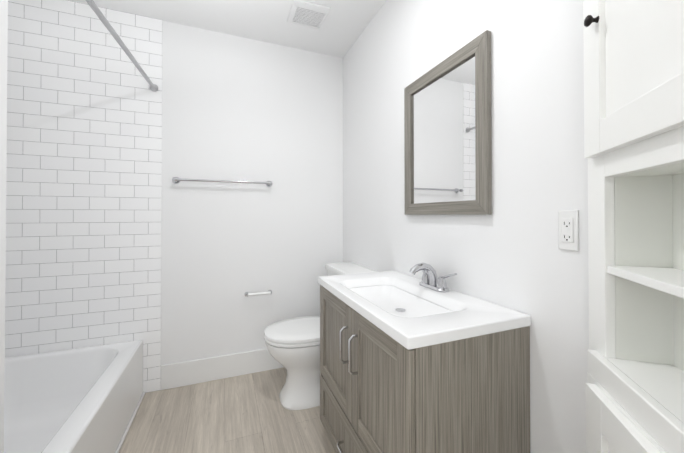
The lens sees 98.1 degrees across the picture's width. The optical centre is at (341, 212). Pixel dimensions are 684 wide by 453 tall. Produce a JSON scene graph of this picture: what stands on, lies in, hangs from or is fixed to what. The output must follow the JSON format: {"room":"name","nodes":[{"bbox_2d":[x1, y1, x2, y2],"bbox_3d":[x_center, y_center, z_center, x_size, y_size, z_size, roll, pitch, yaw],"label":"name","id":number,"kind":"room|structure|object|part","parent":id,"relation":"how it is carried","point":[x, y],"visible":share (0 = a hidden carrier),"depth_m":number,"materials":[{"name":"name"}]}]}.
{"room":"bathroom","nodes":[
{"label":"bathroom","id":0,"kind":"room"},
{"bbox_2d":[0,0,7,452],"bbox_3d":[-1.007,-0.068,0.338,0.868,2.440,0.120,0,-1,-21],"label":"wall","id":1,"kind":"structure","parent":0,"point":[3,68],"depth_m":0.55,"materials":[{"name":"white paint"}]},
{"bbox_2d":[119,367,334,452],"bbox_3d":[-0.016,1.181,0.207,2.865,0.060,4.350,0,-1,-21],"label":"floor","id":2,"kind":"structure","parent":0,"point":[248,413],"depth_m":1.65,"materials":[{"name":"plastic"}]},
{"bbox_2d":[4,340,144,452],"bbox_3d":[-1.346,0.984,1.078,0.761,0.350,1.498,0,-1,-21],"label":"bathtub","id":3,"kind":"object","parent":2,"relation":"on","point":[84,400],"visible":0.98,"depth_m":1.60,"materials":[{"name":"white ceramic"}]},
{"bbox_2d":[264,262,377,409],"bbox_3d":[-0.155,0.766,1.918,0.678,0.798,0.468,0,-1,-21],"label":"toilet","id":4,"kind":"object","parent":2,"relation":"on","point":[293,346],"visible":0.42,"depth_m":1.78,"materials":[{"name":"white ceramic"}]},
{"bbox_3d":[-0.257,0.761,1.878,0.460,0.020,0.378,0,-1,-21],"label":"seat","id":5,"kind":"part","parent":4,"relation":"part of","materials":[{"name":"white ceramic"}]},
{"bbox_3d":[-0.257,0.734,1.878,0.460,0.027,0.378,0,-1,-21],"label":"lid","id":6,"kind":"part","parent":4,"relation":"part of","materials":[{"name":"white ceramic"}]},
{"bbox_3d":[-0.246,0.971,1.880,0.473,0.388,0.370,0,-1,-21],"label":"bowl","id":7,"kind":"part","parent":4,"relation":"part of","materials":[{"name":"white ceramic"}]},
{"bbox_3d":[0.058,0.600,2.003,0.204,0.382,0.444,0,-1,-21],"label":"tank","id":8,"kind":"part","parent":4,"relation":"part of","materials":[{"name":"white ceramic"}]},
{"bbox_3d":[0.057,0.388,2.004,0.224,0.040,0.468,0,-1,-21],"label":"tank lid","id":9,"kind":"part","parent":4,"relation":"part of","materials":[{"name":"white ceramic"}]},
{"bbox_2d":[318,263,530,452],"bbox_3d":[0.222,0.686,1.216,0.481,0.946,0.809,0,-1,-21],"label":"bathroom vanity","id":10,"kind":"object","parent":2,"relation":"on","point":[430,362],"visible":1,"depth_m":0.91,"materials":[{"name":"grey wood"}]},
{"bbox_3d":[0.040,1.019,1.141,0.019,0.052,0.683,0,-1,-21],"label":"drawer rail","id":11,"kind":"part","parent":10,"relation":"part of","materials":[{"name":"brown wood"}]},
{"bbox_3d":[-0.029,0.396,1.323,0.019,0.058,0.290,0,-1,-21],"label":"door rail","id":12,"kind":"part","parent":10,"relation":"part of","materials":[{"name":"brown wood"}]},
{"bbox_3d":[-0.029,0.777,1.320,0.019,0.058,0.290,0,-1,-21],"label":"door rail","id":13,"kind":"part","parent":10,"relation":"part of","materials":[{"name":"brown wood"}]},
{"bbox_3d":[-0.025,0.587,1.323,0.010,0.324,0.290,0,-1,-21],"label":"door panel","id":14,"kind":"part","parent":10,"relation":"part of","materials":[{"name":"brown wood"}]},
{"bbox_3d":[0.015,0.929,1.132,0.035,0.010,0.150,0,-1,-21],"label":"pull drawer","id":15,"kind":"part","parent":10,"relation":"part of","materials":[{"name":"silver metal"}]},
{"bbox_3d":[0.044,0.929,1.143,0.010,0.128,0.683,0,-1,-21],"label":"drawer panel","id":16,"kind":"part","parent":10,"relation":"part of","materials":[{"name":"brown wood"}]},
{"bbox_3d":[0.007,0.517,1.155,0.035,0.145,0.010,0,-1,-21],"label":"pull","id":17,"kind":"part","parent":10,"relation":"part of","materials":[{"name":"silver metal"}]},
{"bbox_3d":[0.040,0.839,1.142,0.019,0.052,0.683,0,-1,-21],"label":"drawer rail","id":18,"kind":"part","parent":10,"relation":"part of","materials":[{"name":"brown wood"}]},
{"bbox_3d":[0.039,0.516,1.073,0.035,0.145,0.010,0,-1,-21],"label":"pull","id":19,"kind":"part","parent":10,"relation":"part of","materials":[{"name":"silver metal"}]},
{"bbox_3d":[0.057,0.585,1.102,0.019,0.440,0.058,0,-1,-21],"label":"door stile","id":20,"kind":"part","parent":10,"relation":"part of","materials":[{"name":"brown wood"}]},
{"bbox_3d":[0.115,0.774,0.952,0.019,0.058,0.261,0,-1,-21],"label":"door rail","id":21,"kind":"part","parent":10,"relation":"part of","materials":[{"name":"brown wood"}]},
{"bbox_3d":[0.115,0.393,0.955,0.019,0.058,0.261,0,-1,-21],"label":"door rail","id":22,"kind":"part","parent":10,"relation":"part of","materials":[{"name":"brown wood"}]},
{"bbox_3d":[0.119,0.584,0.955,0.010,0.324,0.261,0,-1,-21],"label":"door panel","id":23,"kind":"part","parent":10,"relation":"part of","materials":[{"name":"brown wood"}]},
{"bbox_2d":[349,285,452,317],"bbox_3d":[0.220,0.402,1.214,0.305,0.084,0.600,0,-1,-21],"label":"sink","id":24,"kind":"object","parent":10,"relation":"in","point":[398,300],"depth_m":1.29,"materials":[{"name":"white ceramic"}]},
{"bbox_3d":[0.173,0.582,0.805,0.019,0.440,0.058,0,-1,-21],"label":"door stile","id":25,"kind":"part","parent":10,"relation":"part of","materials":[{"name":"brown wood"}]},
{"bbox_2d":[409,263,456,292],"bbox_3d":[0.353,0.270,1.267,0.151,0.112,0.241,0,-1,-21],"label":"faucet","id":26,"kind":"object","parent":10,"relation":"on","point":[430,283],"depth_m":1.26,"materials":[{"name":"silver metal"}]},
{"bbox_2d":[583,0,683,452],"bbox_3d":[0.608,-0.065,0.503,0.188,2.438,0.540,0,0,17],"label":"cabinet","id":27,"kind":"object","parent":2,"relation":"on","point":[634,115],"visible":1,"depth_m":0.65,"materials":[{"name":"white paint"}]},
{"bbox_3d":[0.580,-0.447,0.691,0.026,0.024,0.024,0,0,17],"label":"knob","id":28,"kind":"part","parent":27,"relation":"part of","materials":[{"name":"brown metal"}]},
{"bbox_3d":[0.536,0.729,0.511,0.008,0.510,0.255,0,0,17],"label":"door panel","id":29,"kind":"part","parent":27,"relation":"part of","materials":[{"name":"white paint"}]},
{"bbox_3d":[0.530,0.439,0.515,0.020,0.070,0.255,0,0,17],"label":"door rail","id":30,"kind":"part","parent":27,"relation":"part of","materials":[{"name":"white paint"}]},
{"bbox_2d":[587,349,683,452],"bbox_3d":[0.545,0.366,0.498,0.020,0.056,0.500,0,0,17],"label":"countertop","id":31,"kind":"structure","parent":27,"relation":"on","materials":[{"name":"white paint"}]},
{"bbox_3d":[0.556,-0.175,0.537,0.020,0.075,0.293,0,0,17],"label":"door rail","id":32,"kind":"part","parent":27,"relation":"part of","materials":[{"name":"white paint"}]},
{"bbox_3d":[0.568,-0.115,0.506,0.020,0.062,0.400,0,0,17],"label":"rail","id":33,"kind":"part","parent":27,"relation":"part of","materials":[{"name":"white paint"}]},
{"bbox_3d":[0.562,-0.677,0.540,0.008,0.928,0.293,0,0,17],"label":"door panel","id":34,"kind":"part","parent":27,"relation":"part of","materials":[{"name":"white paint"}]},
{"bbox_3d":[0.620,0.132,0.487,0.121,0.018,0.400,0,0,17],"label":"shelf","id":35,"kind":"part","parent":27,"relation":"part of","materials":[{"name":"white paint"}]},
{"bbox_2d":[69,0,385,57],"bbox_3d":[-0.016,-1.319,0.227,2.865,0.060,4.350,0,-1,-21],"label":"ceiling","id":36,"kind":"structure","parent":0,"point":[343,27],"depth_m":1.94,"materials":[{"name":"white paint"}]},
{"bbox_2d":[287,0,329,29],"bbox_3d":[-0.219,-1.268,1.909,0.225,0.012,0.225,0,-1,-21],"label":"ceiling vent","id":37,"kind":"object","parent":36,"relation":"in","point":[308,14],"visible":1,"depth_m":1.90,"materials":[{"name":"white plastic"}]},
{"bbox_3d":[-0.316,-1.268,1.893,0.032,0.012,0.165,0,-1,-21],"label":"frame","id":38,"kind":"part","parent":37,"relation":"part of","materials":[{"name":"white plastic"}]},
{"bbox_3d":[-0.258,-1.267,2.009,0.225,0.012,0.010,0,-1,-21],"label":"frame","id":39,"kind":"part","parent":37,"relation":"part of","materials":[{"name":"white plastic"}]},
{"bbox_3d":[-0.187,-1.269,1.828,0.225,0.012,0.050,0,-1,-21],"label":"frame","id":40,"kind":"part","parent":37,"relation":"part of","materials":[{"name":"white plastic"}]},
{"bbox_2d":[161,21,342,364],"bbox_3d":[-1.012,-0.053,2.098,2.385,2.440,0.120,0,-1,-21],"label":"wall","id":41,"kind":"structure","parent":0,"point":[236,108],"depth_m":2.15,"materials":[{"name":"white paint"}]},
{"bbox_2d":[5,0,162,392],"bbox_3d":[-1.585,-0.056,1.804,0.847,2.440,0.008,0,-1,-21],"label":"wall tile","id":42,"kind":"structure","parent":41,"relation":"attached to","point":[84,191],"depth_m":1.80,"materials":[{"name":"white tile"}]},
{"bbox_2d":[86,0,157,91],"bbox_3d":[-1.003,-0.820,1.227,0.048,0.048,1.506,0,0,-18],"label":"shower curtain rod","id":43,"kind":"object","parent":42,"relation":"attached to","point":[106,23],"visible":1,"depth_m":1.41,"materials":[{"name":"grey metal"}]},
{"bbox_2d":[172,177,271,186],"bbox_3d":[-0.816,-0.213,2.071,0.657,0.048,0.075,0,-1,-21],"label":"towel rail","id":44,"kind":"object","parent":41,"relation":"attached to","point":[176,180],"visible":1,"depth_m":2.03,"materials":[{"name":"silver metal"}]},
{"bbox_2d":[161,348,283,389],"bbox_3d":[-0.589,1.087,2.183,1.288,0.160,0.014,0,-1,-21],"label":"baseboard","id":45,"kind":"structure","parent":41,"relation":"attached to","point":[180,374],"depth_m":2.06,"materials":[{"name":"white paint"}]},
{"bbox_2d":[244,290,271,296],"bbox_3d":[-0.600,0.590,2.144,0.196,0.038,0.084,0,-1,-21],"label":"paper holder","id":46,"kind":"object","parent":41,"relation":"attached to","point":[246,294],"visible":1,"depth_m":2.11,"materials":[{"name":"silver metal"}]},
{"bbox_2d":[343,0,588,452],"bbox_3d":[0.387,-0.057,1.632,0.120,2.440,1.770,0,-1,-21],"label":"wall","id":47,"kind":"structure","parent":0,"point":[508,253],"depth_m":1.01,"materials":[{"name":"white paint"}]},
{"bbox_2d":[404,30,491,214],"bbox_3d":[0.434,-0.322,1.315,0.022,0.665,0.530,0,-1,-21],"label":"mirror","id":48,"kind":"object","parent":47,"relation":"attached to","point":[447,141],"visible":1,"depth_m":1.24,"materials":[{"name":"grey wood"}]},
{"bbox_3d":[0.347,-0.320,1.537,0.022,0.663,0.055,0,-1,-21],"label":"frame","id":49,"kind":"part","parent":48,"relation":"part of","materials":[{"name":"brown wood"}]},
{"bbox_3d":[0.439,-0.322,1.317,0.010,0.563,0.428,0,-1,-21],"label":"glass","id":50,"kind":"part","parent":48,"relation":"part of","materials":[{"name":"white"}]},
{"bbox_3d":[0.434,-0.627,1.318,0.022,0.055,0.528,0,-1,-21],"label":"frame","id":51,"kind":"part","parent":48,"relation":"part of","materials":[{"name":"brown wood"}]},
{"bbox_3d":[0.434,-0.017,1.313,0.022,0.055,0.528,0,-1,-21],"label":"frame","id":52,"kind":"part","parent":48,"relation":"part of","materials":[{"name":"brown wood"}]},
{"bbox_3d":[0.521,-0.324,1.094,0.022,0.663,0.055,0,-1,-21],"label":"frame","id":53,"kind":"part","parent":48,"relation":"part of","materials":[{"name":"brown wood"}]},
{"bbox_2d":[558,210,578,250],"bbox_3d":[0.632,0.050,0.830,0.010,0.112,0.051,0,-1,-21],"label":"electrical outlet","id":54,"kind":"object","parent":47,"relation":"attached to","point":[568,226],"visible":1,"depth_m":0.82,"materials":[{"name":"white plastic"}]}
]}

